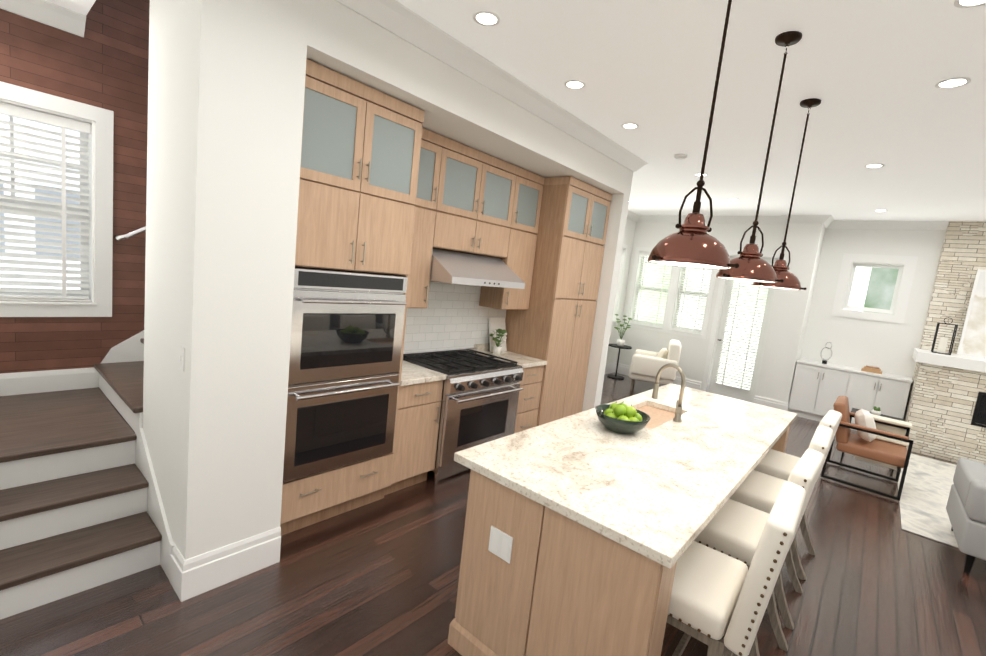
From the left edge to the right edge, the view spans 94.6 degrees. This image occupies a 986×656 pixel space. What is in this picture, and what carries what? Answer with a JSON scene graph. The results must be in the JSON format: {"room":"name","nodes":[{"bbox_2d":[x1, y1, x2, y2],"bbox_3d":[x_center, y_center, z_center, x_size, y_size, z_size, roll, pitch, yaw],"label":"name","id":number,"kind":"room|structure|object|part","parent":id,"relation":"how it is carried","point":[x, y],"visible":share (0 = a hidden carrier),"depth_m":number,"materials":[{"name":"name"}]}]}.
{"room":"kitchen","nodes":[
{"label":"kitchen","id":0,"kind":"room"},
{"bbox_2d":[0,0,149,432],"bbox_3d":[-1.893,-1.321,4.528,0.200,4.600,5.100,12,9,40],"label":"wall","id":1,"kind":"structure","parent":0,"point":[103,63],"depth_m":3.28,"materials":[{"name":"brown wood"}]},
{"bbox_2d":[0,0,85,37],"bbox_3d":[-3.020,-2.034,2.786,0.105,0.115,0.780,12,9,40],"label":"crown molding","id":2,"kind":"structure","parent":1,"relation":"attached to","point":[46,12],"depth_m":2.94,"materials":[{"name":"white wood"}]},
{"bbox_2d":[0,367,97,395],"bbox_3d":[-3.319,0.386,3.118,0.016,0.155,0.970,12,9,40],"label":"baseboard","id":3,"kind":"structure","parent":1,"relation":"attached to","point":[17,383],"depth_m":3.26,"materials":[{"name":"white wood"}]},
{"bbox_2d":[0,81,145,316],"bbox_3d":[-2.319,-1.240,3.974,0.294,2.282,3.581,12,9,40],"label":"window","id":4,"kind":"structure","parent":1,"relation":"in","point":[98,303],"depth_m":3.28,"materials":[{"name":"white wood"}]},
{"bbox_2d":[0,102,90,298],"bbox_3d":[-3.205,-0.830,3.045,0.066,1.259,0.764,12,9,40],"label":"blinds","id":5,"kind":"object","parent":4,"relation":"attached to","point":[27,114],"visible":0.96,"depth_m":3.15,"materials":[{"name":"white plastic"}]},
{"bbox_3d":[-1.883,-1.520,4.257,0.092,1.701,2.571,12,9,40],"label":"handrail","id":6,"kind":"part","parent":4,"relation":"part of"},
{"bbox_2d":[98,330,143,386],"bbox_3d":[-2.172,-0.450,4.252,0.015,1.778,2.320,12,9,40],"label":"trim","id":7,"kind":"structure","parent":1,"relation":"attached to","point":[130,349],"depth_m":3.58,"materials":[{"name":"white"}]},
{"bbox_2d":[306,0,627,193],"bbox_3d":[0.003,-1.694,3.853,0.750,0.385,3.640,12,9,40],"label":"soffit","id":8,"kind":"structure","parent":0,"point":[456,105],"depth_m":3.04,"materials":[{"name":"white paint"}]},
{"bbox_2d":[335,0,647,171],"bbox_3d":[0.238,-1.754,3.445,0.105,0.115,4.460,12,9,40],"label":"crown molding","id":9,"kind":"structure","parent":8,"relation":"attached to","point":[400,20],"depth_m":3.05,"materials":[{"name":"white wood"}]},
{"bbox_2d":[0,372,985,655],"bbox_3d":[2.390,1.629,3.771,8.560,0.100,9.800,12,9,40],"label":"floor","id":10,"kind":"structure","parent":0,"point":[378,578],"depth_m":2.55,"materials":[{"name":"brown wood"}]},
{"bbox_2d":[0,338,161,619],"bbox_3d":[-1.905,0.123,3.356,1.746,2.035,3.209,12,9,40],"label":"steps","id":11,"kind":"structure","parent":10,"relation":"on","point":[75,518],"depth_m":2.43,"materials":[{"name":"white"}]},
{"bbox_2d":[135,414,173,578],"bbox_3d":[-1.902,0.912,2.545,0.770,0.675,0.016,12,9,40],"label":"trim","id":12,"kind":"structure","parent":11,"relation":"attached to","point":[155,509],"depth_m":2.52,"materials":[{"name":"white"}]},
{"bbox_2d":[143,0,309,559],"bbox_3d":[-1.513,-0.292,2.492,0.830,3.150,0.460,12,9,40],"label":"wall pier","id":13,"kind":"object","parent":10,"relation":"on","point":[226,85],"visible":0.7,"depth_m":2.22,"materials":[{"name":"white paint"}]},
{"bbox_2d":[178,345,184,371],"bbox_3d":[-1.496,0.146,2.178,0.070,0.115,0.012,12,9,40],"label":"light switch","id":14,"kind":"object","parent":13,"relation":"attached to","point":[181,359],"visible":1,"depth_m":2.17,"materials":[{"name":"white plastic"}]},
{"bbox_2d":[176,527,280,601],"bbox_3d":[-1.361,1.230,2.393,0.018,0.205,0.478,12,9,40],"label":"baseboard","id":15,"kind":"structure","parent":10,"relation":"on","point":[189,578],"depth_m":2.36,"materials":[{"name":"white wood"}]},
{"bbox_2d":[280,59,424,535],"bbox_3d":[-1.101,-0.114,3.033,0.632,2.755,0.866,12,9,40],"label":"tall cabinet","id":16,"kind":"object","parent":10,"relation":"on","point":[360,156],"visible":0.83,"depth_m":2.78,"materials":[{"name":"brown wood"}]},
{"bbox_2d":[283,266,406,482],"bbox_3d":[-1.110,0.241,3.050,0.652,1.260,0.798,12,9,40],"label":"double wall oven","id":17,"kind":"object","parent":16,"relation":"in","point":[345,348],"visible":0.79,"depth_m":2.83,"materials":[{"name":"silver metal"}]},
{"bbox_2d":[384,360,446,494],"bbox_3d":[-0.778,0.737,3.644,0.612,1.000,0.440,12,9,40],"label":"base cabinet","id":18,"kind":"object","parent":10,"relation":"on","point":[419,407],"visible":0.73,"depth_m":3.47,"materials":[{"name":"brown wood"}]},
{"bbox_2d":[403,347,523,482],"bbox_3d":[-0.286,0.743,4.137,0.702,0.975,0.942,12,9,40],"label":"gas range","id":19,"kind":"object","parent":10,"relation":"on","point":[479,400],"visible":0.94,"depth_m":3.89,"materials":[{"name":"silver metal"}]},
{"bbox_2d":[474,343,546,432],"bbox_3d":[0.132,0.707,4.704,0.612,1.000,0.458,12,9,40],"label":"base cabinet","id":20,"kind":"object","parent":10,"relation":"on","point":[529,399],"visible":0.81,"depth_m":4.56,"materials":[{"name":"brown wood"}]},
{"bbox_2d":[489,318,506,351],"bbox_3d":[0.050,0.073,4.851,0.088,0.355,0.260,12,9,40],"label":"cutting board","id":21,"kind":"object","parent":20,"relation":"on","point":[496,323],"visible":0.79,"depth_m":4.82,"materials":[{"name":"white"}]},
{"bbox_2d":[490,329,506,354],"bbox_3d":[0.051,0.139,4.692,0.164,0.263,0.218,12,9,40],"label":"potted plant","id":22,"kind":"object","parent":20,"relation":"on","point":[497,348],"visible":1,"depth_m":4.66,"materials":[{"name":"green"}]},
{"bbox_2d":[505,176,611,425],"bbox_3d":[0.679,-0.172,5.108,0.632,2.755,0.896,12,9,40],"label":"pantry cabinet","id":23,"kind":"object","parent":10,"relation":"on","point":[553,325],"visible":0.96,"depth_m":4.77,"materials":[{"name":"brown wood"}]},
{"bbox_2d":[607,314,631,379],"bbox_3d":[2.440,0.354,8.726,0.440,1.221,0.440,12,9,40],"label":"table","id":24,"kind":"object","parent":10,"relation":"on","point":[620,343],"visible":0.98,"depth_m":8.68,"materials":[{"name":"black metal"}]},
{"bbox_2d":[448,403,796,655],"bbox_3d":[1.081,1.100,2.862,0.909,0.880,2.784,12,9,40],"label":"kitchen island","id":25,"kind":"object","parent":10,"relation":"on","point":[567,587],"depth_m":1.79,"materials":[{"name":"brown wood"}]},
{"bbox_2d":[488,525,512,563],"bbox_3d":[0.031,0.918,1.931,0.120,0.115,0.007,12,9,40],"label":"outlet","id":26,"kind":"object","parent":25,"relation":"attached to","point":[500,543],"visible":1,"depth_m":1.93,"materials":[{"name":"white plastic"}]},
{"bbox_2d":[454,383,795,566],"bbox_3d":[1.105,0.640,2.829,0.995,0.040,2.800,12,9,40],"label":"island countertop","id":27,"kind":"structure","parent":25,"relation":"on","point":[653,490],"depth_m":2.15,"materials":[{"name":"white stone"}]},
{"bbox_2d":[595,401,650,433],"bbox_3d":[0.755,0.516,2.664,0.316,0.168,0.316,12,9,40],"label":"bowl","id":28,"kind":"object","parent":27,"relation":"on","point":[621,418],"visible":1,"depth_m":2.60,"materials":[{"name":"black ceramic"}]},
{"bbox_2d":[652,363,685,421],"bbox_3d":[1.157,0.417,3.002,0.216,0.368,0.094,12,9,40],"label":"island faucet","id":29,"kind":"object","parent":27,"relation":"on","point":[678,412],"visible":1,"depth_m":2.97,"materials":[{"name":"silver metal"}]},
{"bbox_2d":[629,339,680,389],"bbox_3d":[2.821,0.642,7.968,0.760,0.920,0.840,9,7,20],"label":"chair","id":30,"kind":"object","parent":10,"relation":"on","point":[646,365],"visible":0.85,"depth_m":7.61,"materials":[{"name":"white fabric"}]},
{"bbox_2d":[667,482,805,655],"bbox_3d":[0.833,1.111,1.834,0.563,1.068,0.483,12,9,40],"label":"bar stool","id":31,"kind":"object","parent":10,"relation":"on","point":[719,602],"visible":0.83,"depth_m":1.61,"materials":[{"name":"white fabric"}]},
{"bbox_2d":[694,449,823,655],"bbox_3d":[1.229,1.098,2.296,0.559,1.068,0.478,12,9,40],"label":"bar stool","id":32,"kind":"object","parent":10,"relation":"on","point":[733,528],"visible":0.27,"depth_m":2.17,"materials":[{"name":"white fabric"}]},
{"bbox_2d":[729,425,832,628],"bbox_3d":[1.633,1.085,2.767,0.559,1.068,0.478,12,9,40],"label":"bar stool","id":33,"kind":"object","parent":10,"relation":"on","point":[758,490],"visible":0.21,"depth_m":2.62,"materials":[{"name":"white fabric"}]},
{"bbox_2d":[754,410,841,579],"bbox_3d":[2.030,1.072,3.229,0.563,1.068,0.483,12,9,40],"label":"bar stool","id":34,"kind":"object","parent":10,"relation":"on","point":[778,464],"visible":0.19,"depth_m":3.09,"materials":[{"name":"white fabric"}]},
{"bbox_2d":[788,358,843,421],"bbox_3d":[5.217,1.029,7.233,0.741,0.860,0.433,12,9,40],"label":"base cabinet","id":35,"kind":"object","parent":10,"relation":"on","point":[818,388],"depth_m":7.12,"materials":[{"name":"white paint"}]},
{"bbox_2d":[820,342,831,363],"bbox_3d":[5.244,0.393,7.152,0.154,0.348,0.060,12,9,40],"label":"decorative sculpture","id":36,"kind":"object","parent":35,"relation":"on","point":[824,361],"visible":1,"depth_m":7.14,"materials":[{"name":"black metal"}]},
{"bbox_2d":[821,396,913,500],"bbox_3d":[3.942,1.206,4.786,0.664,0.802,0.740,12,9,40],"label":"leather chair","id":37,"kind":"object","parent":10,"relation":"on","point":[882,441],"visible":0.98,"depth_m":4.67,"materials":[{"name":"brown leather"}]},
{"bbox_2d":[841,406,902,472],"bbox_3d":[4.526,1.268,5.421,0.478,0.678,0.418,12,9,40],"label":"side table","id":38,"kind":"object","parent":10,"relation":"on","point":[876,411],"visible":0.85,"depth_m":5.39,"materials":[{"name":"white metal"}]},
{"bbox_2d":[840,366,911,430],"bbox_3d":[5.685,1.130,6.834,0.741,0.860,0.433,12,9,40],"label":"base cabinet","id":39,"kind":"object","parent":10,"relation":"on","point":[864,390],"depth_m":6.63,"materials":[{"name":"white paint"}]},
{"bbox_2d":[861,365,881,373],"bbox_3d":[5.678,0.619,6.812,0.240,0.079,0.180,12,9,40],"label":"books","id":40,"kind":"object","parent":39,"relation":"on","point":[872,369],"visible":1,"depth_m":6.76,"materials":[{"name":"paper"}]},
{"bbox_2d":[898,454,958,547],"bbox_3d":[5.517,1.895,3.962,3.020,0.012,2.950,12,9,40],"label":"living room rug","id":41,"kind":"object","parent":10,"relation":"on","point":[926,489],"visible":0.44,"depth_m":4.48,"materials":[{"name":"white carpet"}]},
{"bbox_2d":[946,458,985,574],"bbox_3d":[4.514,1.449,2.812,2.304,0.952,0.962,12,9,40],"label":"sofa","id":42,"kind":"object","parent":10,"relation":"on","point":[966,507],"visible":1,"depth_m":3.25,"materials":[{"name":"grey fabric"}]},
{"bbox_2d":[47,0,985,220],"bbox_3d":[2.748,-1.602,3.372,8.560,0.150,9.800,12,9,40],"label":"ceiling","id":43,"kind":"structure","parent":0,"point":[870,74],"depth_m":3.06,"materials":[{"name":"white paint"}]},
{"bbox_2d":[473,10,499,26],"bbox_3d":[-0.036,-1.728,2.541,0.150,0.006,0.150,11,8,31],"label":"recessed light","id":44,"kind":"object","parent":43,"relation":"in","point":[487,18],"depth_m":2.54,"materials":[{"name":"white"}]},
{"bbox_2d":[564,80,584,89],"bbox_3d":[0.589,-1.749,3.270,0.150,0.006,0.150,11,8,31],"label":"recessed light","id":45,"kind":"object","parent":43,"relation":"in","point":[571,84],"depth_m":3.27,"materials":[{"name":"white"}]},
{"bbox_2d":[621,123,638,128],"bbox_3d":[1.201,-1.769,3.983,0.150,0.006,0.150,11,8,31],"label":"recessed light","id":46,"kind":"object","parent":43,"relation":"in","point":[626,125],"depth_m":3.98,"materials":[{"name":"white"}]},
{"bbox_2d":[674,154,686,159],"bbox_3d":[1.932,-1.762,4.687,0.130,0.029,0.130,12,9,40],"label":"smoke detector","id":47,"kind":"object","parent":43,"relation":"attached to","point":[680,156],"visible":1,"depth_m":4.65,"materials":[{"name":"white plastic"}]},
{"bbox_2d":[647,0,738,268],"bbox_3d":[0.847,-0.879,1.708,0.336,1.284,0.320,12,9,40],"label":"pendant light","id":48,"kind":"object","parent":43,"relation":"hanging from","point":[691,243],"visible":1,"depth_m":1.71,"materials":[{"name":"orange metal"}]},
{"bbox_2d":[716,31,801,282],"bbox_3d":[1.498,-0.901,2.466,0.336,1.284,0.320,12,9,40],"label":"pendant light","id":49,"kind":"object","parent":43,"relation":"hanging from","point":[753,266],"visible":1,"depth_m":2.45,"materials":[{"name":"orange metal"}]},
{"bbox_2d":[752,98,820,289],"bbox_3d":[2.123,-0.921,3.195,0.336,1.284,0.320,12,9,40],"label":"pendant light","id":50,"kind":"object","parent":43,"relation":"hanging from","point":[790,279],"visible":0.88,"depth_m":3.18,"materials":[{"name":"orange metal"}]},
{"bbox_2d":[864,164,884,167],"bbox_3d":[3.630,-1.543,4.330,0.150,0.006,0.150,11,8,31],"label":"recessed light","id":51,"kind":"object","parent":43,"relation":"in","point":[869,165],"depth_m":4.33,"materials":[{"name":"white"}]},
{"bbox_2d":[935,77,970,88],"bbox_3d":[2.705,-1.441,2.675,0.150,0.006,0.150,11,8,31],"label":"recessed light","id":52,"kind":"object","parent":43,"relation":"in","point":[955,82],"depth_m":2.67,"materials":[{"name":"white"}]},
{"bbox_2d":[954,0,985,7],"bbox_3d":[2.087,-1.421,1.954,0.150,0.006,0.150,11,8,31],"label":"recessed light","id":53,"kind":"object","parent":43,"relation":"in","point":[957,3],"depth_m":2.00,"materials":[{"name":"white"}]},
{"bbox_2d":[582,169,632,411],"bbox_3d":[0.589,-0.478,5.882,2.070,3.150,0.150,12,9,40],"label":"wall","id":54,"kind":"structure","parent":0,"point":[614,241],"depth_m":5.21,"materials":[{"name":"white paint"}]},
{"bbox_2d":[606,219,635,363],"bbox_3d":[1.367,-0.626,7.780,0.200,3.150,3.750,12,9,40],"label":"wall","id":55,"kind":"structure","parent":0,"point":[628,241],"depth_m":9.01,"materials":[{"name":"white paint"}]},
{"bbox_2d":[605,362,615,373],"bbox_3d":[1.287,0.845,7.890,0.018,0.205,3.750,12,9,40],"label":"baseboard","id":56,"kind":"structure","parent":55,"relation":"attached to","point":[611,367],"depth_m":9.14,"materials":[{"name":"white"}]},
{"bbox_2d":[612,244,627,324],"bbox_3d":[2.216,-0.837,8.693,0.240,1.570,0.750,12,9,40],"label":"nook window","id":57,"kind":"structure","parent":55,"relation":"in","point":[620,281],"depth_m":8.87,"materials":[{"name":"white wood"}]},
{"bbox_2d":[627,210,643,221],"bbox_3d":[1.647,-2.098,7.499,0.105,0.115,3.750,12,9,40],"label":"crown molding","id":58,"kind":"structure","parent":55,"relation":"attached to","point":[632,216],"depth_m":8.75,"materials":[{"name":"white paint"}]},
{"bbox_2d":[616,222,786,389],"bbox_3d":[3.516,-0.482,8.543,3.060,3.150,0.200,12,9,40],"label":"wall","id":59,"kind":"structure","parent":0,"point":[694,350],"depth_m":8.38,"materials":[{"name":"white paint"}]},
{"bbox_2d":[624,247,675,331],"bbox_3d":[3.107,-0.759,8.860,0.830,1.570,0.240,12,9,40],"label":"nook window","id":60,"kind":"structure","parent":59,"relation":"in","point":[634,278],"depth_m":8.96,"materials":[{"name":"white wood"}]},
{"bbox_2d":[631,252,671,326],"bbox_3d":[3.092,-0.762,8.842,0.650,1.389,0.066,12,9,40],"label":"window blind","id":61,"kind":"object","parent":60,"relation":"attached to","point":[646,254],"visible":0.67,"depth_m":8.86,"materials":[{"name":"white plastic"}]},
{"bbox_2d":[616,362,700,389],"bbox_3d":[3.138,0.942,8.765,1.650,0.205,0.018,12,9,40],"label":"baseboard","id":62,"kind":"structure","parent":59,"relation":"attached to","point":[622,368],"depth_m":8.49,"materials":[{"name":"white"}]},
{"bbox_2d":[666,266,716,338],"bbox_3d":[3.685,-0.634,8.367,0.710,1.570,0.240,12,9,40],"label":"nook window","id":63,"kind":"structure","parent":59,"relation":"in","point":[674,299],"depth_m":8.45,"materials":[{"name":"white wood"}]},
{"bbox_2d":[673,267,711,332],"bbox_3d":[3.671,-0.637,8.350,0.530,1.389,0.066,12,9,40],"label":"window blind","id":64,"kind":"object","parent":63,"relation":"attached to","point":[698,303],"visible":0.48,"depth_m":8.36,"materials":[{"name":"white"}]},
{"bbox_2d":[701,250,780,402],"bbox_3d":[4.316,-0.020,7.857,0.930,2.580,0.220,12,9,40],"label":"door","id":65,"kind":"structure","parent":59,"relation":"in","point":[717,333],"depth_m":8.00,"materials":[{"name":"white wood"}]},
{"bbox_2d":[715,263,771,390],"bbox_3d":[4.307,-0.042,7.841,0.560,2.185,0.066,12,9,40],"label":"window blind","id":66,"kind":"object","parent":65,"relation":"attached to","point":[730,342],"visible":0.77,"depth_m":7.86,"materials":[{"name":"white"}]},
{"bbox_2d":[756,223,825,402],"bbox_3d":[4.867,-0.198,7.458,0.450,3.150,0.500,12,9,40],"label":"wall","id":67,"kind":"structure","parent":0,"point":[787,328],"depth_m":7.26,"materials":[{"name":"white paint"}]},
{"bbox_2d":[753,395,787,410],"bbox_3d":[4.534,1.259,7.451,0.468,0.205,0.028,12,9,40],"label":"baseboard","id":68,"kind":"structure","parent":67,"relation":"attached to","point":[760,400],"depth_m":7.42,"materials":[{"name":"white wood"}]},
{"bbox_2d":[820,216,835,227],"bbox_3d":[5.203,-1.649,7.050,0.105,0.115,0.360,12,9,40],"label":"crown molding","id":69,"kind":"structure","parent":67,"relation":"attached to","point":[828,221],"depth_m":7.02,"materials":[{"name":"white paint"}]},
{"bbox_2d":[800,228,945,417],"bbox_3d":[7.010,0.207,6.092,4.650,3.150,0.200,12,9,40],"label":"wall","id":70,"kind":"structure","parent":0,"point":[887,347],"depth_m":6.98,"materials":[{"name":"white paint"}]},
{"bbox_2d":[831,253,917,323],"bbox_3d":[5.873,-0.622,7.032,0.870,0.990,0.220,12,9,40],"label":"living room window","id":71,"kind":"structure","parent":70,"relation":"in","point":[905,266],"depth_m":6.94,"materials":[{"name":"white wood"}]},
{"bbox_2d":[836,220,948,229],"bbox_3d":[5.857,-1.550,6.832,1.400,0.115,0.105,12,9,40],"label":"crown molding","id":72,"kind":"structure","parent":70,"relation":"attached to","point":[846,224],"depth_m":6.75,"materials":[{"name":"white paint"}]},
{"bbox_2d":[903,221,985,464],"bbox_3d":[6.847,0.260,5.523,2.350,3.150,0.880,12,9,40],"label":"stone wall","id":73,"kind":"structure","parent":0,"point":[940,407],"depth_m":6.01,"materials":[{"name":"beige stone"}]},
{"bbox_2d":[912,348,985,372],"bbox_3d":[6.757,0.567,5.495,2.470,0.140,0.848,12,9,40],"label":"mantel shelf","id":74,"kind":"object","parent":73,"relation":"attached to","point":[964,362],"visible":1,"depth_m":5.79,"materials":[{"name":"white wood"}]},
{"bbox_2d":[931,317,957,354],"bbox_3d":[5.976,0.100,6.015,0.182,0.484,0.182,12,9,40],"label":"lantern","id":75,"kind":"object","parent":74,"relation":"on","point":[942,345],"visible":1,"depth_m":6.00,"materials":[{"name":"black metal"}]},
{"bbox_2d":[957,269,985,357],"bbox_3d":[7.013,-0.081,5.640,1.600,1.160,0.111,12,9,40],"label":"picture","id":76,"kind":"object","parent":73,"relation":"attached to","point":[972,342],"visible":1,"depth_m":6.08,"materials":[{"name":"white"}]},
{"bbox_2d":[971,392,985,427],"bbox_3d":[6.543,1.095,5.377,1.210,0.430,0.252,12,9,40],"label":"fireplace","id":77,"kind":"object","parent":73,"relation":"attached to","point":[979,415],"visible":1,"depth_m":5.65,"materials":[{"name":"black metal"}]},
{"bbox_3d":[-0.381,-1.113,4.199,0.080,4.600,3.640,12,9,40],"label":"wall","id":78,"kind":"structure","parent":0,"visible":0},
{"bbox_2d":[407,128,446,307],"bbox_3d":[-0.720,-0.846,3.555,0.299,1.355,0.449,12,9,40],"label":"upper cabinet","id":79,"kind":"object","parent":78,"relation":"attached to","point":[430,175],"depth_m":3.55,"materials":[{"name":"brown wood"}]},
{"bbox_2d":[403,281,505,352],"bbox_3d":[-0.457,-0.207,4.269,0.008,0.980,1.846,12,9,40],"label":"tile backsplash","id":80,"kind":"structure","parent":78,"relation":"attached to","point":[452,316],"depth_m":4.33,"materials":[{"name":"white tile"}]},
{"bbox_2d":[430,248,524,288],"bbox_3d":[-0.203,-0.526,4.043,0.555,0.267,0.942,12,9,40],"label":"range hood","id":81,"kind":"object","parent":78,"relation":"attached to","point":[453,267],"visible":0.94,"depth_m":3.85,"materials":[{"name":"silver metal"}]},
{"bbox_2d":[435,138,522,259],"bbox_3d":[-0.237,-1.107,4.056,0.299,0.855,1.065,12,9,40],"label":"upper cabinet","id":82,"kind":"object","parent":78,"relation":"attached to","point":[469,200],"depth_m":3.95,"materials":[{"name":"brown wood"}]},
{"bbox_2d":[479,169,544,309],"bbox_3d":[0.190,-0.876,4.616,0.299,1.355,0.447,12,9,40],"label":"upper cabinet","id":83,"kind":"object","parent":78,"relation":"attached to","point":[530,199],"depth_m":4.54,"materials":[{"name":"brown wood"}]},
{"label":"outside","id":84,"kind":"structure","parent":0,"visible":0},
{"bbox_2d":[0,114,79,289],"bbox_3d":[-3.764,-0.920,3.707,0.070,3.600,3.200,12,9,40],"label":"window glass","id":85,"kind":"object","parent":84,"point":[37,125],"depth_m":3.71,"materials":[{"name":"glass"}]},
{"bbox_2d":[635,256,871,389],"bbox_3d":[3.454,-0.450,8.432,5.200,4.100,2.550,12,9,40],"label":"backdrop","id":86,"kind":"structure","parent":84,"point":[859,286],"depth_m":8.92,"materials":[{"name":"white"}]},
{"bbox_2d":[863,267,898,314],"bbox_3d":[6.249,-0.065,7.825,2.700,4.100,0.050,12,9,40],"label":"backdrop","id":87,"kind":"structure","parent":84,"point":[880,288],"depth_m":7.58,"materials":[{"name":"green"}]}
]}

